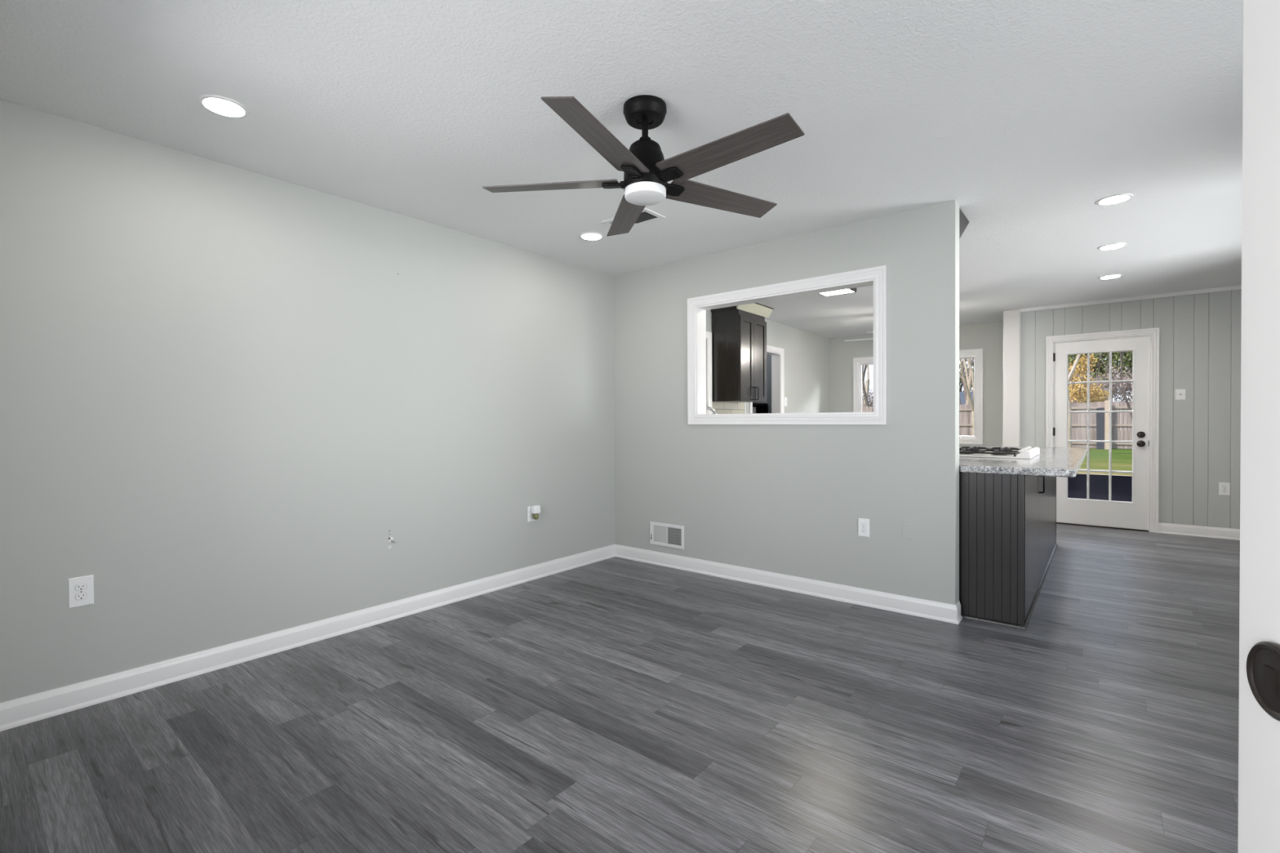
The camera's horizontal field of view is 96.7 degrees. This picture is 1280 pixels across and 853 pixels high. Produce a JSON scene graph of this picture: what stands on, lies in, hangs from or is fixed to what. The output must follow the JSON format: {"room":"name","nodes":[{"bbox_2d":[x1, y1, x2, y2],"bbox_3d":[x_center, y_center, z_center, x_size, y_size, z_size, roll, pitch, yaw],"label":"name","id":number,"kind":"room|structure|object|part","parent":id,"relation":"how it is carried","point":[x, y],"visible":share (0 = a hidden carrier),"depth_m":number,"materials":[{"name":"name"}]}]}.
{"room":"empty living room","nodes":[
{"label":"empty living room","id":0,"kind":"room"},
{"bbox_2d":[0,99,829,702],"bbox_3d":[0.127,-0.097,5.479,0.120,2.440,8.958,0,1,39],"label":"wall","id":1,"kind":"structure","parent":0,"point":[224,390],"depth_m":2.85,"materials":[{"name":"grey paint"}]},
{"bbox_2d":[67,574,93,608],"bbox_3d":[-2.332,0.690,2.374,0.008,0.124,0.078,0,1,39],"label":"wall outlet","id":2,"kind":"object","parent":1,"relation":"attached to","point":[80,589],"visible":1,"depth_m":2.37,"materials":[{"name":"white plastic"}]},
{"bbox_2d":[75,583,87,591],"bbox_3d":[-2.331,0.670,2.373,0.001,0.027,0.036,0,1,39],"label":"socket","id":3,"kind":"object","parent":2,"relation":"attached to","point":[78,587],"depth_m":2.37,"materials":[{"name":"white plastic"}]},
{"bbox_2d":[75,592,87,600],"bbox_3d":[-2.331,0.709,2.373,0.001,0.027,0.036,0,1,39],"label":"socket","id":4,"kind":"object","parent":2,"relation":"attached to","point":[78,596],"depth_m":2.37,"materials":[{"name":"white plastic"}]},
{"bbox_2d":[0,544,615,731],"bbox_3d":[-1.381,1.102,3.529,0.020,0.104,3.700,0,1,39],"label":"baseboard","id":5,"kind":"structure","parent":1,"relation":"attached to","point":[15,713],"depth_m":2.83,"materials":[{"name":"white paint"}]},
{"bbox_2d":[388,530,395,548],"bbox_3d":[-1.480,0.675,3.398,0.033,0.109,0.033,0,1,39],"label":"stub","id":6,"kind":"object","parent":1,"relation":"attached to","point":[390,539],"visible":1,"depth_m":3.40,"materials":[{"name":"white paint"}]},
{"bbox_2d":[527,506,535,521],"bbox_3d":[-0.806,0.650,4.240,0.008,0.114,0.070,0,1,39],"label":"wall outlet","id":7,"kind":"object","parent":1,"relation":"attached to","point":[530,514],"visible":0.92,"depth_m":4.23,"materials":[{"name":"white plastic"}]},
{"bbox_2d":[531,505,540,519],"bbox_3d":[-0.778,0.638,4.229,0.050,0.104,0.060,0,1,39],"label":"air freshener","id":8,"kind":"object","parent":7,"relation":"attached to","point":[535,509],"visible":1,"depth_m":4.21,"materials":[{"name":"white plastic"}]},
{"bbox_2d":[533,513,538,519],"bbox_3d":[-0.774,0.666,4.226,0.040,0.048,0.040,0,1,39],"label":"oil bottle","id":9,"kind":"object","parent":8,"relation":"on","point":[535,516],"depth_m":4.21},
{"bbox_2d":[706,331,711,413],"bbox_3d":[0.438,0.053,5.848,0.141,2.127,0.914,0,1,39],"label":"window","id":10,"kind":"structure","parent":1,"relation":"attached to","point":[708,335],"depth_m":6.11,"materials":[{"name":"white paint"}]},
{"bbox_2d":[711,401,744,413],"bbox_3d":[1.007,-0.039,6.456,0.008,0.476,0.717,0,1,39],"label":"backsplash","id":11,"kind":"structure","parent":1,"relation":"attached to","point":[721,407],"depth_m":6.45,"materials":[{"name":"beige tile"}]},
{"bbox_2d":[710,302,773,402],"bbox_3d":[1.131,-0.801,6.288,0.404,1.062,0.720,0,1,39],"label":"upper cabinet","id":12,"kind":"object","parent":1,"relation":"attached to","point":[739,332],"visible":0.99,"depth_m":6.10,"materials":[{"name":"black wood"}]},
{"bbox_3d":[0.890,-1.279,6.046,0.335,0.093,0.052,0,1,39],"label":"crown","id":13,"kind":"part","parent":12,"relation":"part of","materials":[{"name":"wood"}]},
{"bbox_3d":[1.139,-0.721,6.075,0.019,0.907,0.289,0,1,39],"label":"door","id":14,"kind":"part","parent":12,"relation":"part of","materials":[{"name":"black wood"}]},
{"bbox_3d":[1.256,-1.280,6.179,0.066,0.098,0.710,0,1,39],"label":"crown","id":15,"kind":"part","parent":12,"relation":"part of","materials":[{"name":"beige wood"}]},
{"bbox_3d":[1.278,-0.359,6.202,0.038,0.145,0.010,0,1,39],"label":"handle","id":16,"kind":"part","parent":12,"relation":"part of","materials":[{"name":"black metal"}]},
{"bbox_3d":[1.328,-0.725,6.306,0.019,0.907,0.299,0,1,39],"label":"door","id":17,"kind":"part","parent":12,"relation":"part of","materials":[{"name":"black wood"}]},
{"bbox_2d":[748,345,784,413],"bbox_3d":[1.563,0.037,7.224,0.141,2.117,0.929,0,1,39],"label":"door frame","id":18,"kind":"structure","parent":1,"relation":"attached to","point":[777,353],"depth_m":7.51,"materials":[{"name":"white paint"}]},
{"bbox_2d":[784,397,786,405],"bbox_3d":[1.951,-0.331,7.602,0.017,0.116,0.074,0,1,39],"label":"light switch","id":19,"kind":"object","parent":1,"relation":"attached to","point":[785,398],"visible":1,"depth_m":7.60,"materials":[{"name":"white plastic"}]},
{"bbox_2d":[0,524,1239,852],"bbox_3d":[1.345,1.189,4.297,6.470,0.120,9.338,0,1,39],"label":"floor","id":20,"kind":"structure","parent":0,"point":[615,704],"depth_m":2.17,"materials":[{"name":"grey laminate"}]},
{"bbox_2d":[752,402,768,413],"bbox_3d":[1.372,0.389,7.622,0.340,1.405,0.820,0,1,39],"label":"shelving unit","id":21,"kind":"object","parent":20,"relation":"on","point":[760,407],"visible":0.07,"depth_m":7.85,"materials":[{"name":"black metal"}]},
{"bbox_2d":[752,406,755,413],"bbox_3d":[1.515,-0.206,7.715,0.122,0.141,0.122,0,1,39],"label":"canister","id":22,"kind":"object","parent":21,"relation":"on","point":[753,407],"visible":0.3,"depth_m":7.66,"materials":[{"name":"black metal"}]},
{"bbox_3d":[1.373,-0.303,7.610,0.328,0.020,0.770,0,1,39],"label":"shelf","id":23,"kind":"part","parent":21,"relation":"part of","materials":[{"name":"black metal"}]},
{"bbox_2d":[959,471,1057,630],"bbox_3d":[2.768,0.687,4.420,0.666,0.866,2.707,0,1,39],"label":"base cabinet","id":24,"kind":"object","parent":20,"relation":"on","point":[1008,545],"visible":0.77,"depth_m":3.32,"materials":[{"name":"black wood"}]},
{"bbox_3d":[2.028,0.703,3.310,0.283,0.864,0.014,0,1,39],"label":"beadboard panel","id":25,"kind":"part","parent":24,"relation":"part of","materials":[{"name":"black wood"}]},
{"bbox_3d":[2.890,1.111,4.328,0.320,0.019,2.707,0,1,39],"label":"shoe moulding","id":26,"kind":"part","parent":24,"relation":"part of","materials":[{"name":"grey wood"}]},
{"bbox_2d":[959,445,1088,477],"bbox_3d":[1.956,0.230,5.088,3.170,0.042,2.742,0,1,39],"label":"countertop","id":27,"kind":"structure","parent":24,"relation":"on","point":[1051,461],"depth_m":3.44,"materials":[{"name":"grey stone"}]},
{"bbox_2d":[706,406,717,413],"bbox_3d":[0.507,0.029,4.687,0.275,0.386,0.068,0,1,19],"label":"kitchen faucet","id":28,"kind":"object","parent":27,"relation":"on","point":[713,411],"visible":0.19,"depth_m":4.67,"materials":[{"name":"metal"}]},
{"bbox_2d":[959,445,1039,458],"bbox_3d":[2.647,0.181,4.258,0.520,0.067,0.700,0,1,39],"label":"cooktop","id":29,"kind":"object","parent":27,"relation":"in","point":[1028,452],"visible":0.91,"depth_m":4.07,"materials":[{"name":"white metal"}]},
{"bbox_3d":[2.419,0.193,4.225,0.110,0.022,0.110,0,1,39],"label":"burner","id":30,"kind":"part","parent":29,"relation":"part of","materials":[{"name":"metal"}]},
{"bbox_3d":[2.582,0.194,4.092,0.110,0.022,0.110,0,1,39],"label":"burner","id":31,"kind":"part","parent":29,"relation":"part of","materials":[{"name":"metal"}]},
{"bbox_3d":[3.013,0.686,4.254,0.006,0.864,2.655,0,1,39],"label":"panel","id":32,"kind":"part","parent":24,"relation":"part of","materials":[{"name":"black wood"}]},
{"bbox_3d":[2.458,0.687,3.568,0.005,0.828,0.856,0,1,39],"label":"door","id":33,"kind":"part","parent":24,"relation":"part of","materials":[{"name":"black wood"}]},
{"bbox_3d":[2.780,0.399,3.933,0.032,0.129,0.011,0,1,39],"label":"handle","id":34,"kind":"part","parent":24,"relation":"part of","materials":[{"name":"black metal"}]},
{"bbox_3d":[3.011,0.676,4.243,0.005,0.828,0.881,0,1,39],"label":"door","id":35,"kind":"part","parent":24,"relation":"part of","materials":[{"name":"black wood"}]},
{"bbox_3d":[3.564,0.666,4.920,0.005,0.828,0.861,0,1,39],"label":"door","id":36,"kind":"part","parent":24,"relation":"part of","materials":[{"name":"black wood"}]},
{"bbox_2d":[0,0,1243,337],"bbox_3d":[1.362,-1.436,4.306,6.470,0.250,9.238,0,1,39],"label":"ceiling","id":37,"kind":"structure","parent":0,"point":[1026,115],"depth_m":2.29,"materials":[{"name":"paint"}]},
{"bbox_2d":[197,94,249,118],"bbox_3d":[-1.650,-1.269,2.258,0.166,0.008,0.166,0,1,39],"label":"recessed light","id":38,"kind":"object","parent":37,"relation":"in","point":[219,104],"visible":1,"depth_m":2.25,"materials":[{"name":"white paint"}]},
{"bbox_2d":[578,231,603,239],"bbox_3d":[-0.331,-1.294,3.872,0.166,0.008,0.166,0,1,39],"label":"recessed light","id":39,"kind":"object","parent":37,"relation":"in","point":[588,235],"visible":1,"depth_m":3.86,"materials":[{"name":"white plastic"}]},
{"bbox_2d":[600,208,666,227],"bbox_3d":[-0.045,-1.291,3.554,0.365,0.007,0.200,0,1,39],"label":"ceiling vent","id":40,"kind":"object","parent":37,"relation":"in","point":[646,215],"visible":0.54,"depth_m":3.53,"materials":[{"name":"white metal"}]},
{"bbox_2d":[482,94,804,236],"bbox_3d":[0.046,-1.096,2.247,1.234,0.369,1.277,0,1,39],"label":"ceiling fan","id":41,"kind":"object","parent":37,"relation":"hanging from","point":[646,173],"visible":1,"depth_m":2.20,"materials":[{"name":"black metal"}]},
{"bbox_3d":[-0.357,-0.979,2.318,0.547,0.006,0.138,0,13,6],"label":"blade","id":42,"kind":"part","parent":41,"relation":"part of","materials":[{"name":"wood"}]},
{"bbox_3d":[-0.134,-0.976,1.931,0.138,0.006,0.548,14,6,23],"label":"blade","id":43,"kind":"part","parent":41,"relation":"part of","materials":[{"name":"brown wood"}]},
{"bbox_3d":[-0.057,-0.984,2.651,0.138,0.006,0.548,-13,3,-11],"label":"blade","id":44,"kind":"part","parent":41,"relation":"part of","materials":[{"name":"brown wood"}]},
{"bbox_3d":[0.022,-0.931,2.279,0.166,0.039,0.166,0,1,39],"label":"light globe","id":45,"kind":"part","parent":41,"relation":"part of","materials":[{"name":"white glass"}]},
{"bbox_3d":[0.351,-0.985,2.468,0.547,0.006,0.138,-1,-12,-30],"label":"blade","id":46,"kind":"part","parent":41,"relation":"part of","materials":[{"name":"wood"}]},
{"bbox_3d":[0.304,-0.979,2.023,0.547,0.006,0.138,0,-12,42],"label":"blade","id":47,"kind":"part","parent":41,"relation":"part of","materials":[{"name":"wood"}]},
{"bbox_2d":[817,288,856,296],"bbox_3d":[1.683,-1.292,5.162,0.305,0.061,0.765,0,1,39],"label":"kitchen ceiling light","id":48,"kind":"object","parent":37,"relation":"attached to","point":[851,290],"visible":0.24,"depth_m":5.39,"materials":[{"name":"white plastic"}]},
{"bbox_2d":[820,288,853,295],"bbox_3d":[1.683,-1.270,5.162,0.275,0.010,0.735,0,1,39],"label":"diffuser","id":49,"kind":"object","parent":48,"relation":"attached to","point":[847,291],"depth_m":5.39,"materials":[{"name":"white"}]},
{"bbox_2d":[844,331,873,341],"bbox_3d":[3.002,-1.152,6.699,1.146,0.390,1.166,0,1,39],"label":"ceiling fan","id":50,"kind":"object","parent":37,"relation":"hanging from","point":[867,331],"visible":0.02,"depth_m":6.88,"materials":[{"name":"white paint"}]},
{"bbox_3d":[2.745,-1.058,6.882,0.510,0.006,0.130,0,12,33],"label":"blade","id":51,"kind":"part","parent":50,"relation":"part of","materials":[{"name":"white paint"}]},
{"bbox_2d":[1098,274,1122,279],"bbox_3d":[4.188,-1.334,5.066,0.166,0.008,0.166,0,1,39],"label":"recessed light","id":52,"kind":"object","parent":37,"relation":"in","point":[1112,276],"visible":1,"depth_m":5.05,"materials":[{"name":"white plastic"}]},
{"bbox_2d":[1097,242,1126,249],"bbox_3d":[3.458,-1.319,4.169,0.166,0.008,0.166,0,1,39],"label":"recessed light","id":53,"kind":"object","parent":37,"relation":"in","point":[1113,246],"visible":1,"depth_m":4.15,"materials":[{"name":"white"}]},
{"bbox_2d":[1095,193,1133,204],"bbox_3d":[2.727,-1.305,3.272,0.166,0.008,0.166,0,1,39],"label":"recessed light","id":54,"kind":"object","parent":37,"relation":"in","point":[1117,198],"visible":1,"depth_m":3.27,"materials":[{"name":"white"}]},
{"bbox_2d":[754,354,771,413],"bbox_3d":[0.951,-0.127,7.752,1.480,2.440,1.420,0,1,39],"label":"wall","id":55,"kind":"structure","parent":0,"point":[768,357],"depth_m":7.83,"materials":[{"name":"paint"}]},
{"bbox_2d":[613,200,959,604],"bbox_3d":[0.835,-0.086,4.165,2.640,2.440,0.120,0,1,39],"label":"wall","id":56,"kind":"structure","parent":0,"point":[789,500],"depth_m":3.82,"materials":[{"name":"grey paint"}]},
{"bbox_2d":[649,521,684,549],"bbox_3d":[0.214,0.880,4.600,0.340,0.185,0.016,0,1,39],"label":"air vent","id":57,"kind":"object","parent":56,"relation":"in","point":[670,535],"visible":1,"depth_m":4.60,"materials":[{"name":"white metal"}]},
{"bbox_2d":[687,265,886,424],"bbox_3d":[0.992,-0.505,4.031,1.475,0.980,0.158,0,1,39],"label":"window frame","id":58,"kind":"structure","parent":56,"relation":"attached to","point":[697,307],"depth_m":3.93,"materials":[{"name":"white paint"}]},
{"bbox_2d":[614,544,962,624],"bbox_3d":[0.837,1.082,4.157,2.660,0.104,0.120,0,1,39],"label":"baseboard","id":59,"kind":"structure","parent":56,"relation":"attached to","point":[936,611],"depth_m":3.85,"materials":[{"name":"white paint"}]},
{"bbox_2d":[857,518,869,537],"bbox_3d":[1.421,0.644,3.615,0.070,0.114,0.008,0,1,39],"label":"wall outlet","id":60,"kind":"object","parent":56,"relation":"attached to","point":[863,524],"visible":1,"depth_m":3.61,"materials":[{"name":"white plastic"}]},
{"bbox_2d":[959,207,968,239],"bbox_3d":[1.846,-0.776,3.623,0.384,1.057,0.333,0,1,39],"label":"upper cabinet","id":61,"kind":"object","parent":56,"relation":"attached to","point":[963,221],"visible":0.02,"depth_m":3.55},
{"bbox_2d":[829,320,1003,448],"bbox_3d":[3.957,-0.148,8.056,2.550,2.440,0.120,0,1,39],"label":"wall","id":62,"kind":"structure","parent":0,"point":[988,336],"depth_m":7.55,"materials":[{"name":"grey paint"}]},
{"bbox_2d":[853,348,982,444],"bbox_3d":[3.902,-0.398,8.078,1.689,1.264,0.129,0,1,39],"label":"window","id":63,"kind":"structure","parent":62,"relation":"in","point":[977,354],"depth_m":7.60,"materials":[{"name":"white paint"}]},
{"bbox_2d":[1020,288,1241,528],"bbox_3d":[5.275,-0.131,5.916,2.200,2.440,0.100,0,1,39],"label":"wall","id":64,"kind":"structure","parent":0,"point":[1200,334],"depth_m":5.70,"materials":[{"name":"grey paint"}]},
{"bbox_2d":[1002,308,1020,446],"bbox_3d":[4.323,-0.134,6.620,0.169,2.440,0.055,0,1,39],"label":"post","id":65,"kind":"object","parent":64,"relation":"attached to","point":[1011,318],"visible":0.56,"depth_m":6.59,"materials":[{"name":"white paint"}]},
{"bbox_2d":[1045,327,1159,533],"bbox_3d":[4.964,0.038,6.144,0.944,2.099,0.186,0,1,39],"label":"door","id":66,"kind":"structure","parent":64,"relation":"in","point":[1135,515],"depth_m":6.03,"materials":[{"name":"white paint"}]},
{"bbox_3d":[5.187,0.179,5.889,0.068,0.068,0.070,0,1,39],"label":"knob","id":67,"kind":"part","parent":66,"relation":"part of","materials":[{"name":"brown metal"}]},
{"bbox_2d":[1020,284,1241,311],"bbox_3d":[5.229,-1.333,5.854,2.200,0.034,0.026,0,1,39],"label":"trim","id":68,"kind":"structure","parent":64,"relation":"attached to","point":[1233,287],"depth_m":5.91,"materials":[{"name":"white paint"}]},
{"bbox_2d":[1175,388,1186,399],"bbox_3d":[5.428,-0.322,5.712,0.080,0.112,0.017,0,1,39],"label":"cable plate","id":69,"kind":"object","parent":64,"relation":"attached to","point":[1180,393],"visible":1,"depth_m":5.71,"materials":[{"name":"white plastic"}]},
{"bbox_2d":[1158,522,1239,540],"bbox_3d":[5.704,1.039,5.507,1.012,0.104,0.020,0,1,39],"label":"baseboard","id":70,"kind":"structure","parent":64,"relation":"attached to","point":[1165,528],"depth_m":5.63,"materials":[{"name":"white paint"}]},
{"bbox_2d":[1218,482,1230,495],"bbox_3d":[5.680,0.608,5.528,0.078,0.124,0.008,0,1,39],"label":"wall outlet","id":71,"kind":"object","parent":64,"relation":"attached to","point":[1224,487],"visible":1,"depth_m":5.53,"materials":[{"name":"white plastic"}]},
{"bbox_3d":[-0.775,-0.036,0.529,4.990,2.440,0.150,0,1,39],"label":"wall","id":72,"kind":"structure","parent":0,"visible":0},
{"bbox_2d":[1237,0,1279,852],"bbox_3d":[0.501,0.160,0.136,0.119,2.018,0.907,0,1,20],"label":"door","id":73,"kind":"structure","parent":72,"relation":"in","point":[1259,714],"depth_m":0.55,"materials":[{"name":"white paint"}]},
{"label":"outside","id":74,"kind":"structure","parent":0,"visible":0},
{"bbox_2d":[1072,431,1132,475],"bbox_3d":[23.578,0.917,34.080,90.000,0.200,64.800,0,1,39],"label":"lawn","id":75,"kind":"structure","parent":74,"point":[1122,459],"depth_m":17.23,"materials":[{"name":"green plant"}]},
{"bbox_2d":[862,364,869,406],"bbox_3d":[13.996,-4.836,34.686,2.547,11.517,5.492,0,1,39],"label":"bare tree","id":76,"kind":"object","parent":75,"relation":"on","point":[864,394],"visible":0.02,"depth_m":36.26,"materials":[{"name":"grey plant"}]},
{"bbox_2d":[863,364,869,406],"bbox_3d":[15.428,-5.990,42.332,3.318,13.651,2.976,0,1,27],"label":"bare tree","id":77,"kind":"object","parent":75,"relation":"on","point":[867,386],"visible":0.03,"depth_m":40.42,"materials":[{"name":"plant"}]},
{"bbox_2d":[862,378,873,406],"bbox_3d":[17.265,-1.693,43.337,5.012,4.986,2.547,0,1,34],"label":"bushy tree","id":78,"kind":"object","parent":75,"relation":"on","point":[869,398],"visible":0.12,"depth_m":43.20,"materials":[{"name":"green plant"}]},
{"bbox_2d":[959,391,973,404],"bbox_3d":[23.969,-0.971,43.916,4.806,3.350,5.830,0,1,39],"label":"house","id":79,"kind":"structure","parent":75,"relation":"on","point":[962,393],"depth_m":42.33,"materials":[{"name":"grey brick"}]},
{"bbox_2d":[959,358,973,435],"bbox_3d":[14.912,-3.734,24.764,2.958,9.540,5.168,-1,1,-22],"label":"bare tree","id":80,"kind":"object","parent":75,"relation":"on","point":[971,402],"visible":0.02,"depth_m":25.55,"materials":[{"name":"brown plant"}]},
{"bbox_2d":[959,358,973,391],"bbox_3d":[26.087,-3.797,46.973,6.090,9.027,6.906,-1,1,-28],"label":"evergreen tree","id":81,"kind":"object","parent":75,"relation":"on","point":[960,379],"visible":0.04,"depth_m":46.97,"materials":[{"name":"green plant"}]},
{"bbox_2d":[959,358,973,403],"bbox_3d":[23.257,-6.251,39.446,5.612,14.160,4.366,0,1,39],"label":"bare tree","id":82,"kind":"object","parent":75,"relation":"on","point":[961,376],"visible":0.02,"depth_m":38.72,"materials":[{"name":"grey plant"}]},
{"bbox_2d":[963,358,972,404],"bbox_3d":[18.684,-5.799,33.756,6.069,13.413,2.626,-1,1,-37],"label":"bare tree","id":83,"kind":"object","parent":75,"relation":"on","point":[968,380],"visible":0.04,"depth_m":32.86,"materials":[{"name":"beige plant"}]},
{"bbox_2d":[862,400,1132,448],"bbox_3d":[14.730,-0.071,27.925,38.084,2.015,0.175,0,1,39],"label":"fence","id":84,"kind":"object","parent":75,"relation":"on","point":[1079,420],"visible":0.08,"depth_m":24.31,"materials":[{"name":"grey wood"}]},
{"bbox_3d":[14.712,-0.814,27.966,38.000,0.090,0.045,0,1,39],"label":"rail","id":85,"kind":"part","parent":84,"relation":"part of","materials":[{"name":"brown wood"}]},
{"bbox_3d":[14.717,-0.074,27.975,38.000,0.090,0.045,0,1,39],"label":"rail","id":86,"kind":"part","parent":84,"relation":"part of","materials":[{"name":"brown wood"}]},
{"bbox_3d":[14.721,0.686,27.983,38.000,0.090,0.045,0,1,39],"label":"rail","id":87,"kind":"part","parent":84,"relation":"part of","materials":[{"name":"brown wood"}]},
{"bbox_2d":[1067,354,1080,448],"bbox_3d":[16.797,-4.141,21.415,3.377,10.383,1.383,-1,1,-19],"label":"bare tree","id":88,"kind":"object","parent":75,"relation":"on","point":[1069,415],"visible":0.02,"depth_m":20.50,"materials":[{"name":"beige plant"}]},
{"bbox_2d":[1067,364,1099,402],"bbox_3d":[25.510,-1.439,34.262,3.472,4.591,2.373,0,1,39],"label":"bushy tree","id":89,"kind":"object","parent":75,"relation":"on","point":[1074,401],"visible":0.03,"depth_m":33.60,"materials":[{"name":"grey plant"}]},
{"bbox_2d":[1067,353,1109,406],"bbox_3d":[23.410,-1.454,30.039,2.080,4.743,2.338,0,1,24],"label":"leafy tree","id":90,"kind":"object","parent":75,"relation":"on","point":[1082,394],"visible":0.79,"depth_m":29.58,"materials":[{"name":"yellow plant"}]},
{"bbox_2d":[1067,473,1132,502],"bbox_3d":[7.618,1.127,9.025,8.000,0.126,7.560,0,1,39],"label":"cover","id":91,"kind":"object","parent":75,"relation":"on","point":[1122,485],"visible":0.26,"depth_m":9.87,"materials":[{"name":"blue"}]},
{"bbox_2d":[1067,351,1132,399],"bbox_3d":[29.523,-4.149,36.549,6.413,9.942,5.670,-1,1,-16],"label":"pine tree","id":92,"kind":"object","parent":75,"relation":"on","point":[1115,355],"visible":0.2,"depth_m":36.48,"materials":[{"name":"green plant"}]},
{"bbox_2d":[1096,407,1104,448],"bbox_3d":[19.375,0.080,23.940,0.260,1.750,0.080,0,1,39],"label":"board","id":93,"kind":"object","parent":75,"relation":"on","point":[1100,416],"visible":1,"depth_m":23.91,"materials":[{"name":"grey wood"}]},
{"bbox_2d":[1076,365,1132,406],"bbox_3d":[25.835,-1.180,30.146,4.563,4.158,2.138,0,1,39],"label":"bushy tree","id":94,"kind":"object","parent":75,"relation":"on","point":[1114,387],"visible":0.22,"depth_m":30.25,"materials":[{"name":"grey plant"}]},
{"bbox_2d":[1078,351,1132,377],"bbox_3d":[36.625,-4.433,41.420,6.425,10.299,8.149,0,1,11],"label":"evergreen tree","id":95,"kind":"object","parent":75,"relation":"on","point":[1131,352],"visible":0.02,"depth_m":43.63,"materials":[{"name":"green plant"}]},
{"bbox_2d":[1104,400,1109,449],"bbox_3d":[19.520,-0.069,23.787,0.140,2.050,0.130,0,1,39],"label":"post","id":96,"kind":"object","parent":75,"relation":"on","point":[1106,402],"visible":0.86,"depth_m":23.73,"materials":[{"name":"brown wood"}]},
{"bbox_2d":[1097,351,1132,419],"bbox_3d":[14.408,-2.384,16.637,3.522,7.020,2.196,0,1,39],"label":"bare tree","id":97,"kind":"object","parent":75,"relation":"on","point":[1121,356],"visible":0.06,"depth_m":16.69,"materials":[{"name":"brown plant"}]}
]}

